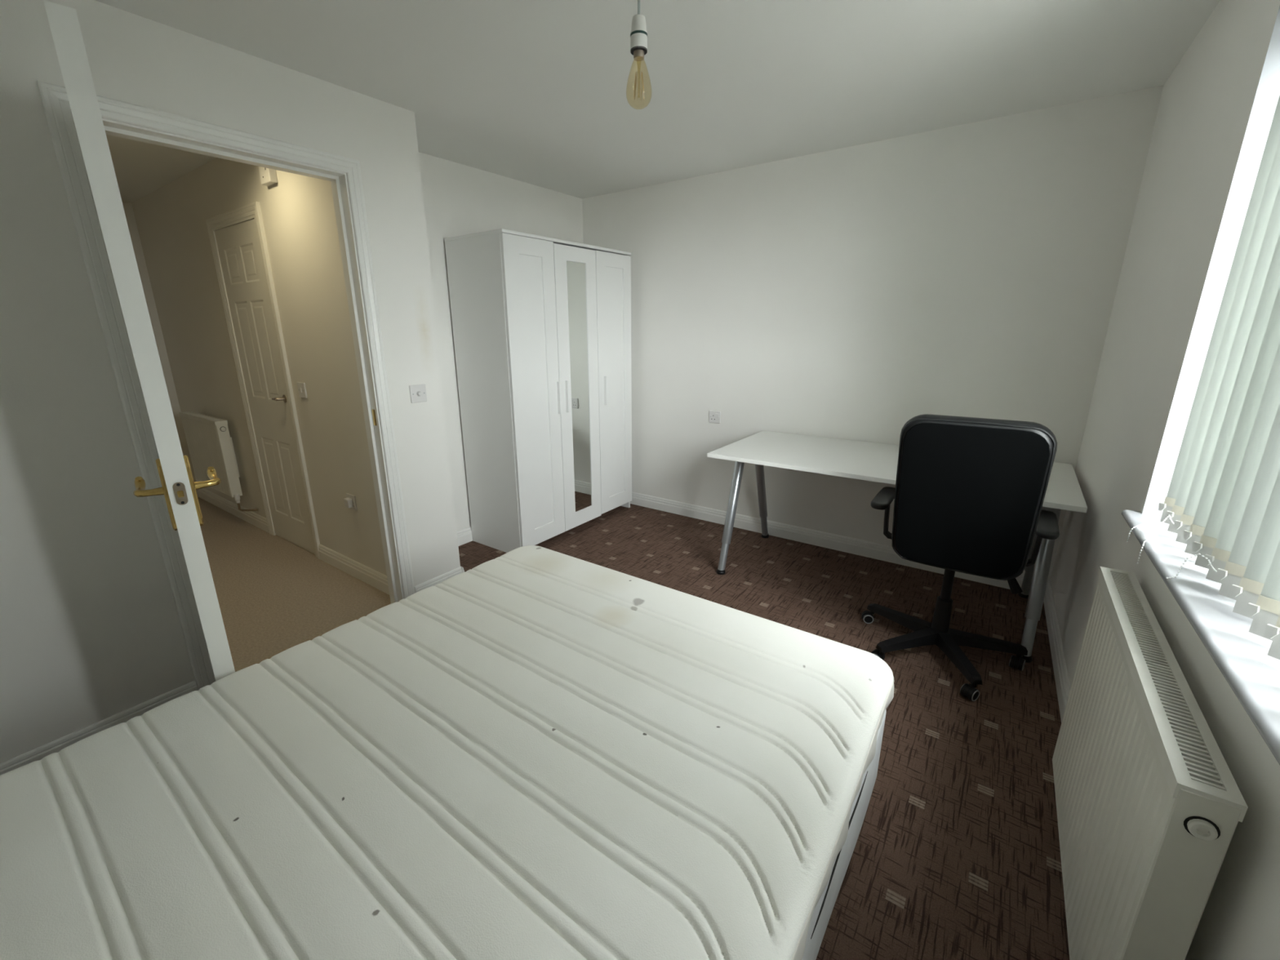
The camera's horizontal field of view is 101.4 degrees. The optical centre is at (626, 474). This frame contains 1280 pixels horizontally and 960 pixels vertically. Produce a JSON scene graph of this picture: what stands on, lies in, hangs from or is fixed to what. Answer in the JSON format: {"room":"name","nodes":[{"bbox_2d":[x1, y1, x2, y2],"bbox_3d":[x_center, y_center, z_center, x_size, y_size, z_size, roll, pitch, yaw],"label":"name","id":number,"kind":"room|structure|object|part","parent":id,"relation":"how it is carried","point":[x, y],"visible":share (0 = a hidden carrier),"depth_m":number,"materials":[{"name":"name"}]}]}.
{"room":"bedroom","nodes":[
{"label":"bedroom","id":0,"kind":"room"},
{"bbox_2d":[122,201,198,497],"bbox_3d":[-4.100,-0.807,3.845,0.100,2.327,1.350,11,19,35],"label":"wall","id":1,"kind":"structure","parent":0,"point":[128,209],"depth_m":4.17,"materials":[{"name":"paint"}]},
{"bbox_2d":[0,0,460,763],"bbox_3d":[-1.709,-0.244,1.743,0.109,2.327,2.454,11,19,35],"label":"wall","id":2,"kind":"structure","parent":0,"point":[91,633],"depth_m":1.70,"materials":[{"name":"paint"}]},
{"bbox_2d":[0,680,198,775],"bbox_3d":[-2.008,0.974,1.532,0.016,0.099,1.237,11,19,35],"label":"baseboard","id":3,"kind":"structure","parent":2,"relation":"attached to","point":[38,753],"depth_m":1.78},
{"bbox_2d":[36,0,414,689],"bbox_3d":[-1.174,-0.152,1.881,0.879,2.068,1.054,11,19,35],"label":"door","id":4,"kind":"structure","parent":2,"relation":"in","point":[79,120],"depth_m":1.67,"materials":[{"name":"paint"}]},
{"bbox_3d":[-1.215,0.032,1.323,0.127,0.036,0.057,11,19,35],"label":"lever handle","id":5,"kind":"part","parent":4,"relation":"part of","materials":[{"name":"gold metal"}]},
{"bbox_3d":[-1.096,0.047,1.288,0.023,0.058,0.002,-14,20,-40],"label":"latch plate","id":6,"kind":"part","parent":4,"relation":"part of","materials":[{"name":"metal"}]},
{"bbox_3d":[-1.126,0.009,1.403,0.060,0.036,0.120,-14,20,-40],"label":"lever handle","id":7,"kind":"part","parent":4,"relation":"part of","materials":[{"name":"gold metal"}]},
{"bbox_3d":[-1.176,-0.266,2.448,0.024,0.075,0.002,11,19,35],"label":"strike plate","id":8,"kind":"part","parent":4,"relation":"part of","materials":[{"name":"gold metal"}]},
{"bbox_2d":[408,383,426,403],"bbox_3d":[-1.015,-0.396,2.570,0.023,0.086,0.086,11,19,35],"label":"dimmer switch","id":9,"kind":"object","parent":2,"relation":"attached to","point":[417,392],"visible":1,"depth_m":2.56,"materials":[{"name":"white plastic"}]},
{"bbox_3d":[-1.012,-0.396,2.567,0.014,0.023,0.023,11,19,35],"label":"knob","id":10,"kind":"part","parent":9,"relation":"part of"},
{"bbox_2d":[414,566,462,592],"bbox_3d":[-1.011,0.600,2.847,0.016,0.099,0.287,11,19,35],"label":"baseboard","id":11,"kind":"structure","parent":2,"relation":"attached to","point":[432,582],"depth_m":2.83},
{"bbox_2d":[131,157,386,575],"bbox_3d":[-2.435,-0.702,3.416,3.110,2.327,0.100,11,19,35],"label":"wall","id":12,"kind":"structure","parent":0,"point":[298,213],"depth_m":2.96,"materials":[{"name":"paint"}]},
{"bbox_2d":[179,411,257,511],"bbox_3d":[-3.050,-0.107,3.914,0.864,0.660,0.118,11,19,35],"label":"radiator","id":13,"kind":"object","parent":12,"relation":"attached to","point":[208,438],"visible":0.9,"depth_m":3.77,"materials":[{"name":"metal"}]},
{"bbox_2d":[179,411,227,425],"bbox_3d":[-3.103,-0.414,3.837,0.756,0.026,0.072,11,19,35],"label":"grille","id":14,"kind":"object","parent":13,"relation":"attached to","point":[204,420],"depth_m":3.78,"materials":[{"name":"metal"}]},
{"bbox_3d":[-3.117,-0.149,3.887,0.750,0.540,0.014,11,19,35],"label":"panel","id":15,"kind":"part","parent":13,"relation":"part of","materials":[{"name":"metal"}]},
{"bbox_2d":[197,488,269,533],"bbox_3d":[-3.124,0.260,4.137,1.468,0.099,0.016,11,19,35],"label":"baseboard","id":16,"kind":"structure","parent":12,"relation":"attached to","point":[260,522],"depth_m":4.08,"materials":[{"name":"paint"}]},
{"bbox_2d":[205,201,319,559],"bbox_3d":[-2.246,-0.503,3.228,0.754,2.042,0.059,11,19,35],"label":"door","id":17,"kind":"structure","parent":12,"relation":"in","point":[237,239],"depth_m":3.20,"materials":[{"name":"paint"}]},
{"bbox_3d":[-2.054,-0.446,3.095,0.067,0.018,0.054,11,19,35],"label":"lever handle","id":18,"kind":"part","parent":17,"relation":"part of","materials":[{"name":"metal"}]},
{"bbox_2d":[257,166,277,186],"bbox_3d":[-1.785,-1.533,2.599,0.110,0.165,0.036,11,19,35],"label":"door chime","id":19,"kind":"object","parent":12,"relation":"attached to","point":[268,175],"visible":0.57,"depth_m":2.59,"materials":[{"name":"white plastic"}]},
{"bbox_2d":[297,382,307,398],"bbox_3d":[-1.822,-0.473,2.943,0.086,0.086,0.013,11,19,35],"label":"hall light switch","id":20,"kind":"object","parent":12,"relation":"attached to","point":[301,386],"visible":1,"depth_m":2.93,"materials":[{"name":"white plastic"}]},
{"bbox_2d":[343,493,357,511],"bbox_3d":[-1.521,0.154,2.878,0.086,0.086,0.036,11,19,35],"label":"socket","id":21,"kind":"object","parent":12,"relation":"attached to","point":[350,501],"visible":1,"depth_m":2.87,"materials":[{"name":"white plastic"}]},
{"bbox_2d":[318,544,389,595],"bbox_3d":[-1.571,0.551,3.042,0.868,0.099,0.016,11,19,35],"label":"baseboard","id":22,"kind":"structure","parent":12,"relation":"attached to","point":[379,580],"depth_m":3.03,"materials":[{"name":"paint"}]},
{"bbox_2d":[418,151,583,531],"bbox_3d":[-0.890,-0.761,3.581,0.100,2.327,1.796,11,19,35],"label":"wall","id":23,"kind":"structure","parent":0,"point":[460,199],"depth_m":3.26,"materials":[{"name":"paint"}]},
{"bbox_2d":[457,526,472,546],"bbox_3d":[-0.810,0.312,3.879,0.016,0.099,1.680,11,19,35],"label":"baseboard","id":24,"kind":"structure","parent":23,"relation":"attached to","point":[464,535],"depth_m":3.51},
{"bbox_2d":[197,497,1069,959],"bbox_3d":[-1.252,0.705,2.756,6.200,0.050,4.150,11,19,35],"label":"floor","id":25,"kind":"structure","parent":0,"point":[956,855],"depth_m":2.05,"materials":[{"name":"brown carpet"}]},
{"bbox_2d":[444,228,631,552],"bbox_3d":[-0.500,-0.554,3.624,0.528,1.900,1.178,11,19,35],"label":"wardrobe","id":26,"kind":"object","parent":25,"relation":"on","point":[541,325],"visible":0.97,"depth_m":3.27,"materials":[{"name":"wood"}]},
{"bbox_3d":[-0.711,-0.616,3.767,0.007,1.846,1.168,11,19,35],"label":"panel","id":27,"kind":"part","parent":26,"relation":"part of","materials":[{"name":"white wood"}]},
{"bbox_3d":[-0.856,-0.420,3.186,0.480,1.882,0.016,11,19,35],"label":"panel","id":28,"kind":"part","parent":26,"relation":"part of","materials":[{"name":"wood"}]},
{"bbox_3d":[-0.543,-0.449,3.182,0.018,1.826,0.388,11,19,35],"label":"door","id":29,"kind":"part","parent":26,"relation":"part of","materials":[{"name":"wood"}]},
{"bbox_3d":[-0.513,-1.462,3.377,0.502,0.018,1.178,11,19,35],"label":"panel","id":30,"kind":"part","parent":26,"relation":"part of","materials":[{"name":"wood"}]},
{"bbox_3d":[-0.422,-0.484,3.309,0.022,0.200,0.010,11,19,35],"label":"handle","id":31,"kind":"part","parent":26,"relation":"part of","materials":[{"name":"metal"}]},
{"bbox_3d":[-0.377,-0.501,3.369,0.022,0.200,0.010,11,19,35],"label":"handle","id":32,"kind":"part","parent":26,"relation":"part of","materials":[{"name":"metal"}]},
{"bbox_3d":[-0.312,-0.532,3.488,0.018,1.818,0.388,11,19,35],"label":"door","id":33,"kind":"part","parent":26,"relation":"part of","materials":[{"name":"wood"}]},
{"bbox_2d":[566,261,591,511],"bbox_3d":[-0.308,-0.541,3.486,0.004,1.624,0.178,11,19,35],"label":"mirror","id":34,"kind":"object","parent":26,"relation":"attached to","point":[577,276],"depth_m":3.47,"materials":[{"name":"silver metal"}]},
{"bbox_3d":[-0.143,-0.589,3.678,0.022,0.200,0.010,11,19,35],"label":"handle","id":35,"kind":"part","parent":26,"relation":"part of","materials":[{"name":"metal"}]},
{"bbox_3d":[-0.081,-0.623,3.791,0.018,1.812,0.388,11,19,35],"label":"door","id":36,"kind":"part","parent":26,"relation":"part of","materials":[{"name":"wood"}]},
{"bbox_3d":[-0.173,-0.676,4.088,0.480,1.882,0.016,11,19,35],"label":"panel","id":37,"kind":"part","parent":26,"relation":"part of","materials":[{"name":"wood"}]},
{"bbox_2d":[801,709,886,959],"bbox_3d":[-0.405,0.911,1.155,1.417,0.396,1.940,11,19,35],"label":"bed base","id":38,"kind":"object","parent":25,"relation":"on","point":[812,947],"visible":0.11,"depth_m":1.15,"materials":[{"name":"fabric"}]},
{"bbox_2d":[0,545,893,959],"bbox_3d":[-0.417,0.666,1.095,1.470,0.106,1.995,11,19,35],"label":"mattress","id":39,"kind":"object","parent":38,"relation":"on","point":[530,752],"visible":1,"depth_m":1.03,"materials":[{"name":"white fabric"}]},
{"bbox_2d":[706,431,1087,662],"bbox_3d":[1.320,0.266,2.812,1.586,0.725,0.793,11,19,35],"label":"desk","id":40,"kind":"object","parent":25,"relation":"on","point":[851,459],"visible":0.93,"depth_m":2.71,"materials":[{"name":"laminate"}]},
{"bbox_3d":[0.616,0.210,3.058,0.052,0.700,0.255,11,19,35],"label":"leg","id":41,"kind":"part","parent":40,"relation":"part of","materials":[{"name":"silver metal"}]},
{"bbox_3d":[0.881,0.111,3.407,0.052,0.701,0.279,11,19,35],"label":"leg","id":42,"kind":"part","parent":40,"relation":"part of","materials":[{"name":"silver metal"}]},
{"bbox_3d":[2.038,0.328,2.590,0.052,0.701,0.279,11,19,35],"label":"leg","id":43,"kind":"part","parent":40,"relation":"part of","materials":[{"name":"silver metal"}]},
{"bbox_3d":[1.774,0.427,2.242,0.052,0.700,0.255,11,19,35],"label":"leg","id":44,"kind":"part","parent":40,"relation":"part of","materials":[{"name":"silver metal"}]},
{"bbox_2d":[861,413,1059,701],"bbox_3d":[1.366,0.258,2.183,0.659,1.076,0.674,11,19,35],"label":"office chair","id":45,"kind":"object","parent":25,"relation":"on","point":[969,493],"visible":0.97,"depth_m":1.90,"materials":[{"name":"black plastic"}]},
{"bbox_3d":[1.243,0.202,2.363,0.145,0.205,0.074,11,19,35],"label":"armrest","id":46,"kind":"part","parent":45,"relation":"part of","materials":[{"name":"plastic"}]},
{"bbox_3d":[1.264,0.661,2.424,0.060,0.052,0.288,-12,19,-35],"label":"leg","id":47,"kind":"part","parent":45,"relation":"part of","materials":[{"name":"black plastic"}]},
{"bbox_3d":[1.202,0.712,2.241,0.288,0.052,0.060,-5,16,-16],"label":"leg","id":48,"kind":"part","parent":45,"relation":"part of","materials":[{"name":"black plastic"}]},
{"bbox_3d":[1.350,0.744,2.123,0.060,0.052,0.288,1,16,6],"label":"leg","id":49,"kind":"part","parent":45,"relation":"part of","materials":[{"name":"black plastic"}]},
{"bbox_3d":[1.235,0.083,1.915,0.460,0.594,0.162,11,19,35],"label":"backrest","id":50,"kind":"part","parent":45,"relation":"part of","materials":[{"name":"black leather"}]},
{"bbox_3d":[1.529,0.714,2.226,0.288,0.052,0.060,6,17,21],"label":"leg","id":51,"kind":"part","parent":45,"relation":"part of","materials":[{"name":"black plastic"}]},
{"bbox_3d":[1.501,0.426,2.140,0.203,0.088,0.039,11,19,35],"label":"tilt lever","id":52,"kind":"part","parent":45,"relation":"part of","materials":[{"name":"black plastic"}]},
{"bbox_3d":[1.591,0.268,2.117,0.137,0.205,0.074,11,19,35],"label":"armrest","id":53,"kind":"part","parent":45,"relation":"part of","materials":[{"name":"plastic"}]},
{"bbox_2d":[95,0,1220,203],"bbox_3d":[-1.311,-1.618,2.142,6.300,0.100,4.350,11,19,35],"label":"ceiling","id":54,"kind":"structure","parent":0,"point":[535,92],"depth_m":1.96,"materials":[{"name":"paint"}]},
{"bbox_2d":[626,0,647,107],"bbox_3d":[0.029,-1.084,1.190,0.084,0.440,0.084,11,19,35],"label":"pendant light","id":55,"kind":"object","parent":54,"relation":"hanging from","point":[638,33],"visible":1,"depth_m":1.20,"materials":[{"name":"white plastic"}]},
{"bbox_3d":[0.029,-1.154,1.170,0.007,0.235,0.006,11,19,35],"label":"cord","id":56,"kind":"part","parent":55,"relation":"part of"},
{"bbox_2d":[582,85,1163,579],"bbox_3d":[1.062,-0.709,3.335,3.550,2.327,0.100,11,19,35],"label":"wall","id":57,"kind":"structure","parent":0,"point":[859,292],"depth_m":2.96,"materials":[{"name":"paint"}]},
{"bbox_2d":[709,410,720,423],"bbox_3d":[0.623,-0.404,3.682,0.086,0.086,0.012,11,19,35],"label":"wall socket","id":58,"kind":"object","parent":57,"relation":"attached to","point":[714,415],"visible":1,"depth_m":3.68,"materials":[{"name":"white plastic"}]},
{"bbox_2d":[630,492,1050,589],"bbox_3d":[0.952,0.362,3.648,3.140,0.099,0.016,11,19,35],"label":"baseboard","id":59,"kind":"structure","parent":57,"relation":"attached to","point":[833,541],"depth_m":3.48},
{"bbox_2d":[1050,0,1279,959],"bbox_3d":[1.160,0.005,0.761,0.275,2.327,4.208,10,19,33],"label":"wall","id":60,"kind":"structure","parent":0,"point":[1217,106],"depth_m":1.44,"materials":[{"name":"paint"}]},
{"bbox_2d":[1043,580,1070,722],"bbox_3d":[1.032,1.064,1.116,0.016,0.099,4.135,10,19,33],"label":"baseboard","id":61,"kind":"structure","parent":60,"relation":"attached to","point":[1060,672],"depth_m":2.20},
{"bbox_2d":[1052,566,1248,959],"bbox_3d":[1.079,0.661,1.145,0.104,0.640,0.879,11,19,35],"label":"radiator","id":62,"kind":"object","parent":60,"relation":"attached to","point":[1150,806],"visible":1,"depth_m":0.94,"materials":[{"name":"metal"}]},
{"bbox_3d":[1.047,0.660,1.169,0.014,0.628,0.855,10,19,34],"label":"panel","id":63,"kind":"part","parent":62,"relation":"part of","materials":[{"name":"metal"}]},
{"bbox_2d":[1097,566,1248,822],"bbox_3d":[1.065,0.363,1.070,0.068,0.026,0.862,10,19,34],"label":"grille","id":64,"kind":"object","parent":62,"relation":"attached to","point":[1197,779],"depth_m":0.89,"materials":[{"name":"metal"}]},
{"bbox_2d":[1121,510,1279,764],"bbox_3d":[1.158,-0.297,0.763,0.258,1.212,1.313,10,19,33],"label":"windowsill","id":65,"kind":"structure","parent":60,"relation":"in","point":[1241,655],"depth_m":0.91,"materials":[{"name":"white plastic"}]},
{"bbox_2d":[1126,94,1279,659],"bbox_3d":[1.101,-0.291,0.803,0.138,1.234,1.261,10,19,33],"label":"vertical blind","id":66,"kind":"object","parent":60,"relation":"attached to","point":[1222,501],"visible":1,"depth_m":1.07,"materials":[{"name":"white fabric"}]},
{"bbox_3d":[1.353,0.153,1.388,0.061,0.045,0.007,-6,17,-20],"label":"bead chain","id":67,"kind":"part","parent":66,"relation":"part of","materials":[{"name":"plastic"}]},
{"bbox_3d":[1.306,0.162,1.278,0.129,0.104,0.043,-9,18,-29],"label":"bead chain","id":68,"kind":"part","parent":66,"relation":"part of","materials":[{"name":"plastic"}]},
{"bbox_3d":[1.152,0.198,1.045,0.049,0.062,0.090,-1,16,-3],"label":"bead chain","id":69,"kind":"part","parent":66,"relation":"part of","materials":[{"name":"plastic"}]}
]}

